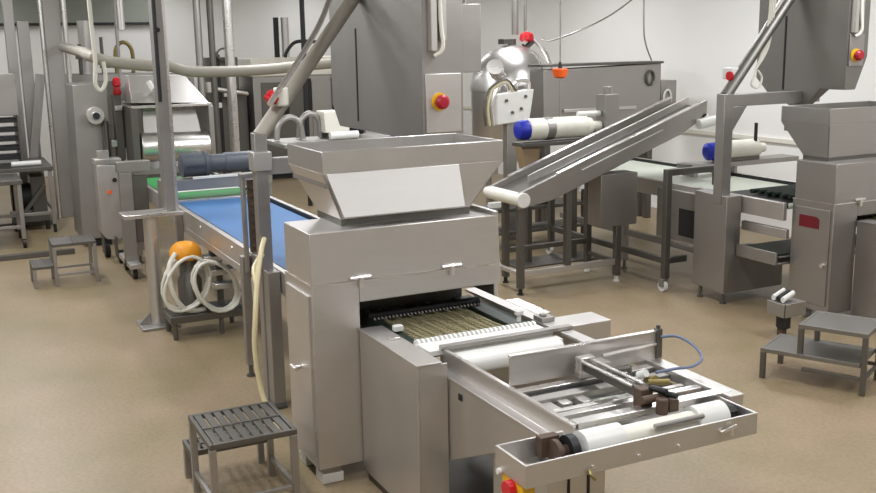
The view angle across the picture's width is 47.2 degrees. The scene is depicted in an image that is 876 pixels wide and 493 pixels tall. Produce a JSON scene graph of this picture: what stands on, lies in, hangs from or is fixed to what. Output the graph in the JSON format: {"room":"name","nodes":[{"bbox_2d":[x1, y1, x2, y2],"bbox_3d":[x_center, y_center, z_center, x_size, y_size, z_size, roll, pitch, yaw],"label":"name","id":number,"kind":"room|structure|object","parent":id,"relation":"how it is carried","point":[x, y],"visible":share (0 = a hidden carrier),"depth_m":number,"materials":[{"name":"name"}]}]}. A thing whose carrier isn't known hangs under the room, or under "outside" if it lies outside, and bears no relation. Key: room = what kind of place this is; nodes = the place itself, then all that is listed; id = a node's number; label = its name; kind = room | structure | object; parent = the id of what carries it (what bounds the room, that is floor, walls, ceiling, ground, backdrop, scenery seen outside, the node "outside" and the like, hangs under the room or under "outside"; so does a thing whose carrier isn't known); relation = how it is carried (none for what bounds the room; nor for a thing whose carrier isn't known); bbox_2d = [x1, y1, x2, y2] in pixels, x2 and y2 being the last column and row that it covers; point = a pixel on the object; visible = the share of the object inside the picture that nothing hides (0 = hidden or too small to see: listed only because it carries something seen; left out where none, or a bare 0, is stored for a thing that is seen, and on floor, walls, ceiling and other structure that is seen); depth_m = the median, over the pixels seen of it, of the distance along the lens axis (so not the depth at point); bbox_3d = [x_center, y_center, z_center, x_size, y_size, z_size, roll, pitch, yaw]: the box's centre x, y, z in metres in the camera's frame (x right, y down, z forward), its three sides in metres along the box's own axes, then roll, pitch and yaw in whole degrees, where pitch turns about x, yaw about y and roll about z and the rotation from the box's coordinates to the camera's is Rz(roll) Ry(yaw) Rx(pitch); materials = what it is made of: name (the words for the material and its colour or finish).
{"room":"factory floor","nodes":[
{"label":"factory floor","id":0,"kind":"room"},
{"bbox_2d":[58,43,330,77],"bbox_3d":[-2.933,-2.432,12.864,3.453,0.430,3.335,-7,13,-26],"label":"conduit","id":1,"kind":"object","parent":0,"point":[86,54],"visible":0.72,"depth_m":11.34,"materials":[{"name":"beige plastic"}]},
{"bbox_2d":[0,0,389,175],"bbox_3d":[-7.159,-3.122,18.631,14.300,3.600,0.200,-7,13,-26],"label":"wall","id":2,"kind":"structure","parent":0,"point":[253,34],"depth_m":19.51,"materials":[{"name":"white paint"}]},
{"bbox_2d":[0,0,148,22],"bbox_3d":[-9.398,-4.200,17.110,8.800,0.800,0.120,-7,13,-26],"label":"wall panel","id":3,"kind":"structure","parent":2,"relation":"attached to","point":[23,10],"depth_m":18.48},
{"bbox_2d":[0,22,148,25],"bbox_3d":[-9.386,-3.784,17.185,8.800,0.045,0.140,-7,13,-26],"label":"trim","id":4,"kind":"structure","parent":2,"relation":"attached to","point":[95,23],"depth_m":18.65,"materials":[{"name":"black metal"}]},
{"bbox_2d":[0,174,875,492],"bbox_3d":[-1.981,0.686,8.799,14.300,0.100,23.400,-7,13,-26],"label":"floor","id":5,"kind":"structure","parent":0,"point":[91,401],"depth_m":7.20,"materials":[{"name":"plastic"}]},
{"bbox_2d":[0,173,26,247],"bbox_3d":[-5.642,-0.391,12.085,1.200,0.820,0.830,-7,13,-26],"label":"bench","id":6,"kind":"object","parent":5,"relation":"on","point":[13,179],"visible":1,"depth_m":12.01,"materials":[{"name":"metal"}]},
{"bbox_2d":[1,0,27,182],"bbox_3d":[-5.861,-2.183,13.927,0.130,3.600,0.150,-7,13,-26],"label":"column","id":7,"kind":"structure","parent":5,"relation":"on","point":[7,6],"depth_m":13.78,"materials":[{"name":"metal"}]},
{"bbox_2d":[0,219,52,226],"bbox_3d":[-6.063,-0.241,13.284,1.850,0.060,0.070,-7,13,-26],"label":"rail","id":8,"kind":"object","parent":5,"relation":"on","point":[38,223],"visible":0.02,"depth_m":13.53,"materials":[{"name":"metal"}]},
{"bbox_2d":[0,157,56,231],"bbox_3d":[-5.870,-0.643,13.240,1.440,0.860,1.280,-7,13,-26],"label":"bench","id":9,"kind":"object","parent":5,"relation":"on","point":[5,165],"visible":0.63,"depth_m":12.95,"materials":[{"name":"metal"}]},
{"bbox_2d":[0,73,23,160],"bbox_3d":[-6.000,-1.633,13.026,1.030,1.170,0.440,-7,13,-26],"label":"panel","id":10,"kind":"object","parent":9,"relation":"on","point":[8,91],"visible":0.9,"depth_m":13.02,"materials":[{"name":"grey metal"}]},
{"bbox_2d":[11,160,40,166],"bbox_3d":[-5.320,-1.072,12.967,0.360,0.068,0.068,-7,13,-26],"label":"tube","id":11,"kind":"object","parent":9,"relation":"on","point":[33,162],"visible":1,"depth_m":12.94,"materials":[{"name":"plastic"}]},
{"bbox_2d":[16,21,41,172],"bbox_3d":[-5.695,-1.767,14.075,0.150,2.720,0.140,-7,13,-26],"label":"column","id":12,"kind":"structure","parent":5,"relation":"on","point":[23,34],"depth_m":13.88,"materials":[{"name":"metal"}]},
{"bbox_2d":[10,173,50,231],"bbox_3d":[-5.447,-0.596,13.369,0.460,0.700,0.645,-7,13,-26],"label":"cart","id":13,"kind":"object","parent":5,"relation":"on","point":[34,196],"visible":0.8,"depth_m":13.22,"materials":[{"name":"metal"}]},
{"bbox_2d":[27,74,44,182],"bbox_3d":[-5.631,-1.387,14.011,0.447,2.018,0.060,-7,13,-26],"label":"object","id":14,"kind":"object","parent":5,"relation":"on","point":[39,78],"visible":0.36,"depth_m":13.93,"materials":[{"name":"metal"}]},
{"bbox_2d":[0,248,74,260],"bbox_3d":[-5.065,0.146,11.305,1.850,0.060,0.070,-7,13,-26],"label":"rail","id":15,"kind":"object","parent":5,"relation":"on","point":[67,251],"visible":1,"depth_m":11.49,"materials":[{"name":"metal"}]},
{"bbox_2d":[37,0,61,218],"bbox_3d":[-5.354,-2.158,13.761,0.054,3.600,0.054,-7,13,-26],"label":"pipe","id":16,"kind":"object","parent":5,"relation":"on","point":[39,4],"visible":1,"depth_m":13.79,"materials":[{"name":"metal"}]},
{"bbox_2d":[41,0,73,217],"bbox_3d":[-5.291,-2.199,13.955,0.220,3.600,0.200,-7,13,-26],"label":"steel column","id":17,"kind":"structure","parent":5,"relation":"on","point":[50,10],"depth_m":13.89,"materials":[{"name":"grey metal"}]},
{"bbox_2d":[29,234,98,288],"bbox_3d":[-3.836,0.146,10.271,0.620,0.433,0.420,-7,13,-26],"label":"step stool","id":18,"kind":"object","parent":5,"relation":"on","point":[46,263],"visible":1,"depth_m":10.20,"materials":[{"name":"metal"}]},
{"bbox_2d":[60,0,72,82],"bbox_3d":[-5.086,-2.189,13.890,0.068,3.600,0.068,-7,13,-26],"label":"pipe","id":19,"kind":"object","parent":5,"relation":"on","point":[62,2],"visible":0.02,"depth_m":13.72,"materials":[{"name":"metal"}]},
{"bbox_2d":[92,150,123,262],"bbox_3d":[-3.653,-0.457,11.183,0.280,1.239,0.578,-7,13,-26],"label":"cabinet","id":20,"kind":"object","parent":5,"relation":"on","point":[105,176],"visible":0.85,"depth_m":11.05,"materials":[{"name":"metal"}]},
{"bbox_2d":[112,0,123,101],"bbox_3d":[-4.282,-2.137,13.567,0.044,3.600,0.044,-7,13,-26],"label":"pipe","id":21,"kind":"object","parent":5,"relation":"on","point":[114,6],"visible":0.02,"depth_m":13.42,"materials":[{"name":"metal"}]},
{"bbox_2d":[65,21,194,177],"bbox_3d":[-4.857,-2.154,15.823,1.840,2.750,1.115,-7,13,-26],"label":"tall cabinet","id":22,"kind":"object","parent":5,"relation":"on","point":[85,73],"visible":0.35,"depth_m":15.23,"materials":[{"name":"metal"}]},
{"bbox_2d":[115,159,149,278],"bbox_3d":[-3.170,-0.306,10.506,0.330,1.200,0.700,-7,13,-26],"label":"support frame","id":23,"kind":"object","parent":5,"relation":"on","point":[133,189],"visible":0.97,"depth_m":10.36,"materials":[{"name":"metal"}]},
{"bbox_2d":[65,75,215,249],"bbox_3d":[-3.606,-1.061,12.191,1.520,2.020,1.389,-7,13,-26],"label":"machine","id":24,"kind":"object","parent":5,"relation":"on","point":[89,129],"visible":0.6,"depth_m":11.82,"materials":[{"name":"metal"}]},
{"bbox_2d":[112,77,120,94],"bbox_3d":[-3.772,-1.883,11.782,0.100,0.200,0.100,-7,13,-26],"label":"lamp","id":25,"kind":"object","parent":24,"relation":"on","point":[116,83],"depth_m":11.75,"materials":[{"name":"red plastic"}]},
{"bbox_2d":[120,75,210,108],"bbox_3d":[-3.296,-1.875,12.012,0.910,0.365,0.940,-7,13,-26],"label":"hood","id":26,"kind":"object","parent":24,"relation":"attached to","point":[137,91],"depth_m":11.76,"materials":[{"name":"metal"}]},
{"bbox_2d":[119,0,183,331],"bbox_3d":[-2.425,-1.090,8.284,0.490,3.600,0.340,-7,13,-26],"label":"support post","id":27,"kind":"object","parent":5,"relation":"on","point":[154,320],"visible":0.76,"depth_m":8.41,"materials":[{"name":"metal"}]},
{"bbox_2d":[192,0,205,98],"bbox_3d":[-3.261,-2.211,13.840,0.100,3.600,0.100,-7,13,-26],"label":"pipe","id":28,"kind":"object","parent":5,"relation":"on","point":[196,3],"visible":0.49,"depth_m":13.68,"materials":[{"name":"metal"}]},
{"bbox_2d":[161,241,242,340],"bbox_3d":[-1.967,0.342,8.306,0.669,0.770,0.442,-7,13,-26],"label":"pump","id":29,"kind":"object","parent":5,"relation":"on","point":[192,306],"visible":0.98,"depth_m":8.23,"materials":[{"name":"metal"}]},
{"bbox_2d":[206,0,222,173],"bbox_3d":[-3.100,-2.230,13.917,0.090,3.600,0.090,-7,13,-26],"label":"pipe","id":30,"kind":"object","parent":5,"relation":"on","point":[209,3],"visible":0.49,"depth_m":13.87,"materials":[{"name":"metal"}]},
{"bbox_2d":[203,47,250,173],"bbox_3d":[-3.736,-2.269,17.379,0.891,2.311,1.392,-7,13,-26],"label":"metal frame","id":31,"kind":"object","parent":5,"relation":"on","point":[242,94],"visible":0.41,"depth_m":17.37,"materials":[{"name":"metal"}]},
{"bbox_2d":[137,151,319,376],"bbox_3d":[-1.669,-0.137,8.852,1.084,1.480,6.100,-7,13,-26],"label":"conveyor","id":32,"kind":"object","parent":5,"relation":"on","point":[218,209],"visible":0.53,"depth_m":8.80,"materials":[{"name":"rubber"}]},
{"bbox_2d":[222,0,240,172],"bbox_3d":[-2.885,-2.255,14.021,0.136,3.600,0.136,-7,13,-26],"label":"pipe","id":33,"kind":"object","parent":5,"relation":"on","point":[226,4],"visible":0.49,"depth_m":13.96,"materials":[{"name":"metal"}]},
{"bbox_2d":[182,401,299,492],"bbox_3d":[-1.063,1.103,5.347,0.450,0.433,0.670,-7,13,-26],"label":"step stool","id":34,"kind":"object","parent":5,"relation":"on","point":[255,432],"visible":1,"depth_m":5.23,"materials":[{"name":"metal"}]},
{"bbox_2d":[238,17,365,178],"bbox_3d":[-2.507,-2.726,18.266,2.120,2.810,1.293,-7,13,-26],"label":"machine","id":35,"kind":"object","parent":5,"relation":"on","point":[319,81],"visible":0.27,"depth_m":17.68,"materials":[{"name":"metal"}]},
{"bbox_2d":[284,39,315,57],"bbox_3d":[-1.984,-3.478,17.587,1.507,0.307,0.096,-7,13,-27],"label":"cable","id":36,"kind":"object","parent":35,"relation":"attached to","point":[293,43],"visible":0.44,"depth_m":17.29,"materials":[{"name":"black rubber"}]},
{"bbox_2d":[267,110,390,148],"bbox_3d":[-1.095,-0.587,10.532,1.250,1.669,0.700,-7,13,-26],"label":"machine","id":37,"kind":"object","parent":5,"relation":"on","point":[327,122],"visible":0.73,"depth_m":10.37,"materials":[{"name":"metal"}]},
{"bbox_2d":[267,133,390,148],"bbox_3d":[-1.104,-1.102,10.426,1.250,0.040,0.700,-7,13,-26],"label":"shelf","id":38,"kind":"object","parent":37,"relation":"attached to","point":[279,142],"depth_m":10.33,"materials":[{"name":"metal"}]},
{"bbox_2d":[248,0,480,428],"bbox_3d":[-0.748,-0.829,6.861,1.586,3.600,1.722,-7,13,-26],"label":"mast","id":39,"kind":"object","parent":5,"relation":"on","point":[398,67],"visible":0.91,"depth_m":6.49,"materials":[{"name":"metal"}]},
{"bbox_2d":[284,133,502,483],"bbox_3d":[-0.284,0.306,5.777,1.277,1.795,0.730,-7,13,-26],"label":"machine","id":40,"kind":"object","parent":5,"relation":"on","point":[399,224],"visible":0.98,"depth_m":5.42,"materials":[{"name":"metal"}]},
{"bbox_2d":[284,208,499,285],"bbox_3d":[-0.248,-0.022,5.589,1.125,0.275,0.420,-7,13,-26],"label":"hood","id":41,"kind":"object","parent":40,"relation":"attached to","point":[326,250],"depth_m":5.40,"materials":[{"name":"metal"}]},
{"bbox_2d":[483,78,533,239],"bbox_3d":[0.809,-1.021,11.877,0.683,1.914,0.174,-7,13,-26],"label":"control box","id":42,"kind":"object","parent":5,"relation":"on","point":[512,106],"visible":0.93,"depth_m":11.74,"materials":[{"name":"white plastic"}]},
{"bbox_2d":[470,32,553,204],"bbox_3d":[0.984,-1.675,13.711,1.259,2.453,1.220,-7,13,-26],"label":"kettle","id":43,"kind":"object","parent":5,"relation":"on","point":[510,61],"visible":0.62,"depth_m":13.32,"materials":[{"name":"metal"}]},
{"bbox_2d":[478,186,583,235],"bbox_3d":[0.959,-0.458,11.640,1.600,0.900,0.416,-7,13,-26],"label":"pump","id":44,"kind":"object","parent":5,"relation":"on","point":[543,225],"visible":0.06,"depth_m":11.66,"materials":[{"name":"metal"}]},
{"bbox_2d":[359,288,757,492],"bbox_3d":[0.405,0.846,4.987,1.423,1.028,2.436,-7,13,-26],"label":"conveyor","id":45,"kind":"object","parent":5,"relation":"on","point":[519,397],"visible":0.99,"depth_m":4.63,"materials":[{"name":"metal"}]},
{"bbox_2d":[555,385,684,430],"bbox_3d":[0.764,0.701,4.331,0.728,0.015,0.540,-7,13,-26],"label":"tray","id":46,"kind":"object","parent":45,"relation":"on","point":[618,393],"depth_m":4.31,"materials":[{"name":"metal"}]},
{"bbox_2d":[495,396,757,488],"bbox_3d":[0.759,0.764,3.904,1.090,0.112,0.249,-7,13,-26],"label":"tray","id":47,"kind":"object","parent":45,"relation":"on","point":[550,457],"depth_m":3.82,"materials":[{"name":"silver metal"}]},
{"bbox_2d":[500,86,619,268],"bbox_3d":[1.396,-0.771,10.785,1.470,1.840,0.400,-7,13,-26],"label":"machine","id":48,"kind":"object","parent":5,"relation":"on","point":[545,131],"visible":0.79,"depth_m":10.64,"materials":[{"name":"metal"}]},
{"bbox_2d":[512,137,584,147],"bbox_3d":[1.273,-1.110,10.657,0.990,0.040,0.240,-7,13,-26],"label":"shelf","id":49,"kind":"object","parent":48,"relation":"attached to","point":[538,142],"depth_m":10.51,"materials":[{"name":"metal"}]},
{"bbox_2d":[483,97,715,295],"bbox_3d":[1.619,-0.553,9.929,2.326,1.749,0.719,-7,13,-26],"label":"conveyor","id":50,"kind":"object","parent":5,"relation":"on","point":[610,197],"visible":1,"depth_m":9.72,"materials":[{"name":"metal"}]},
{"bbox_2d":[528,61,676,221],"bbox_3d":[2.135,-1.329,12.928,2.060,2.050,0.374,-7,13,-26],"label":"trough","id":51,"kind":"object","parent":5,"relation":"on","point":[639,84],"visible":0.62,"depth_m":12.59,"materials":[{"name":"metal"}]},
{"bbox_2d":[546,165,713,291],"bbox_3d":[1.935,-0.345,10.350,0.648,1.159,2.079,-7,13,-26],"label":"frame","id":52,"kind":"object","parent":5,"relation":"on","point":[665,259],"visible":0.68,"depth_m":9.40,"materials":[{"name":"metal"}]},
{"bbox_2d":[560,123,855,268],"bbox_3d":[2.979,-0.519,10.365,2.008,1.460,3.430,-7,13,-26],"label":"conveyor","id":53,"kind":"object","parent":5,"relation":"on","point":[768,197],"visible":0.62,"depth_m":9.64,"materials":[{"name":"metal"}]},
{"bbox_2d":[736,244,855,265],"bbox_3d":[3.239,0.012,8.920,1.100,0.110,0.475,-7,13,-26],"label":"tray","id":54,"kind":"object","parent":53,"relation":"on","point":[773,254],"depth_m":8.68,"materials":[{"name":"metal"}]},
{"bbox_2d":[692,0,870,303],"bbox_3d":[2.977,-1.312,8.903,1.147,3.600,1.128,-7,13,-26],"label":"mast","id":55,"kind":"object","parent":5,"relation":"on","point":[803,50],"visible":0.98,"depth_m":8.85,"materials":[{"name":"metal"}]},
{"bbox_2d":[767,288,805,334],"bbox_3d":[2.772,0.529,7.995,0.245,0.363,0.212,-7,13,-26],"label":"bracket","id":56,"kind":"object","parent":5,"relation":"on","point":[782,305],"visible":0.93,"depth_m":7.95,"materials":[{"name":"metal"}]},
{"bbox_2d":[767,297,805,317],"bbox_3d":[2.775,0.484,7.996,0.229,0.110,0.189,-7,13,-26],"label":"shelf","id":57,"kind":"object","parent":56,"relation":"attached to","point":[778,307],"depth_m":7.93,"materials":[{"name":"metal"}]},
{"bbox_2d":[759,310,875,396],"bbox_3d":[2.652,0.711,6.952,0.700,0.430,0.420,8,14,36],"label":"step stool","id":58,"kind":"object","parent":5,"relation":"on","point":[799,346],"visible":1,"depth_m":6.83,"materials":[{"name":"metal"}]},
{"bbox_2d":[781,101,875,316],"bbox_3d":[3.527,-0.322,8.605,1.185,1.760,0.740,-7,13,-26],"label":"machine","id":59,"kind":"object","parent":5,"relation":"on","point":[836,172],"visible":0.79,"depth_m":8.23,"materials":[{"name":"metal"}]},
{"bbox_2d":[795,157,875,203],"bbox_3d":[3.584,-0.589,8.434,1.125,0.321,0.420,-7,13,-26],"label":"hood","id":60,"kind":"object","parent":59,"relation":"attached to","point":[819,180],"depth_m":8.14,"materials":[{"name":"metal"}]},
{"bbox_2d":[851,214,875,318],"bbox_3d":[4.057,0.145,8.367,1.259,0.922,1.290,-7,13,-26],"label":"conveyor","id":61,"kind":"object","parent":5,"relation":"on","point":[864,280],"visible":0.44,"depth_m":8.15,"materials":[{"name":"metal"}]},
{"bbox_2d":[462,0,875,236],"bbox_3d":[4.304,-1.861,11.470,0.200,3.600,23.000,-7,13,-26],"label":"wall","id":62,"kind":"structure","parent":0,"point":[695,40],"depth_m":13.38,"materials":[{"name":"white paint"}]},
{"bbox_2d":[541,0,631,41],"bbox_3d":[2.240,-3.149,13.016,1.751,0.940,0.694,-1,12,1],"label":"cable","id":63,"kind":"object","parent":62,"relation":"attached to","point":[630,0],"visible":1,"depth_m":12.90,"materials":[{"name":"plastic"}]},
{"bbox_2d":[463,106,795,144],"bbox_3d":[4.279,-1.162,11.424,0.030,0.050,22.700,-7,13,-26],"label":"trim","id":64,"kind":"structure","parent":62,"relation":"attached to","point":[739,136],"depth_m":12.37,"materials":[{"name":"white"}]},
{"bbox_3d":[-2.046,-2.939,8.057,14.300,0.100,23.400,-7,13,-26],"label":"ceiling","id":65,"kind":"structure","parent":0,"visible":0},
{"bbox_2d":[87,0,107,91],"bbox_3d":[-3.607,-2.489,10.541,0.155,1.721,0.044,-7,13,-26],"label":"conduit","id":66,"kind":"object","parent":65,"relation":"hanging from","point":[89,5],"visible":1,"depth_m":10.62,"materials":[{"name":"white plastic"}]},
{"bbox_2d":[115,0,124,29],"bbox_3d":[-4.189,-3.365,13.146,0.100,1.030,0.100,-7,13,-26],"label":"pipe","id":67,"kind":"object","parent":65,"relation":"hanging from","point":[118,3],"visible":1,"depth_m":13.18,"materials":[{"name":"metal"}]},
{"bbox_2d":[299,0,312,205],"bbox_3d":[-1.917,-2.367,14.487,0.069,3.600,0.069,-7,13,-26],"label":"cable","id":68,"kind":"object","parent":65,"relation":"hanging from","point":[301,2],"visible":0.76,"depth_m":14.47,"materials":[{"name":"rubber"}]},
{"bbox_2d":[512,0,518,34],"bbox_3d":[1.037,-3.456,13.513,0.095,1.180,0.095,-7,13,-26],"label":"pipe","id":69,"kind":"object","parent":65,"relation":"hanging from","point":[515,3],"visible":1,"depth_m":13.55,"materials":[{"name":"metal"}]},
{"bbox_2d":[524,0,526,30],"bbox_3d":[1.180,-3.492,13.578,0.040,1.140,0.040,-7,13,-26],"label":"pipe","id":70,"kind":"object","parent":65,"relation":"hanging from","point":[525,1],"visible":1,"depth_m":13.63,"materials":[{"name":"metal"}]},
{"bbox_2d":[552,0,567,116],"bbox_3d":[1.412,-2.572,11.579,0.190,2.150,0.190,-7,13,-26],"label":"pull cord","id":71,"kind":"object","parent":65,"relation":"hanging from","point":[559,73],"visible":0.97,"depth_m":11.64,"materials":[{"name":"orange plastic"}]},
{"bbox_2d":[552,68,567,78],"bbox_3d":[1.422,-2.017,11.692,0.190,0.117,0.190,-7,13,-26],"label":"switch","id":72,"kind":"object","parent":71,"relation":"attached to","point":[559,73],"depth_m":11.63,"materials":[{"name":"orange plastic"}]},
{"bbox_2d":[643,0,651,60],"bbox_3d":[2.655,-3.130,12.687,0.178,1.545,0.019,-7,13,-26],"label":"hanging cable","id":73,"kind":"object","parent":65,"relation":"hanging from","point":[643,0],"visible":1,"depth_m":12.73,"materials":[{"name":"rubber"}]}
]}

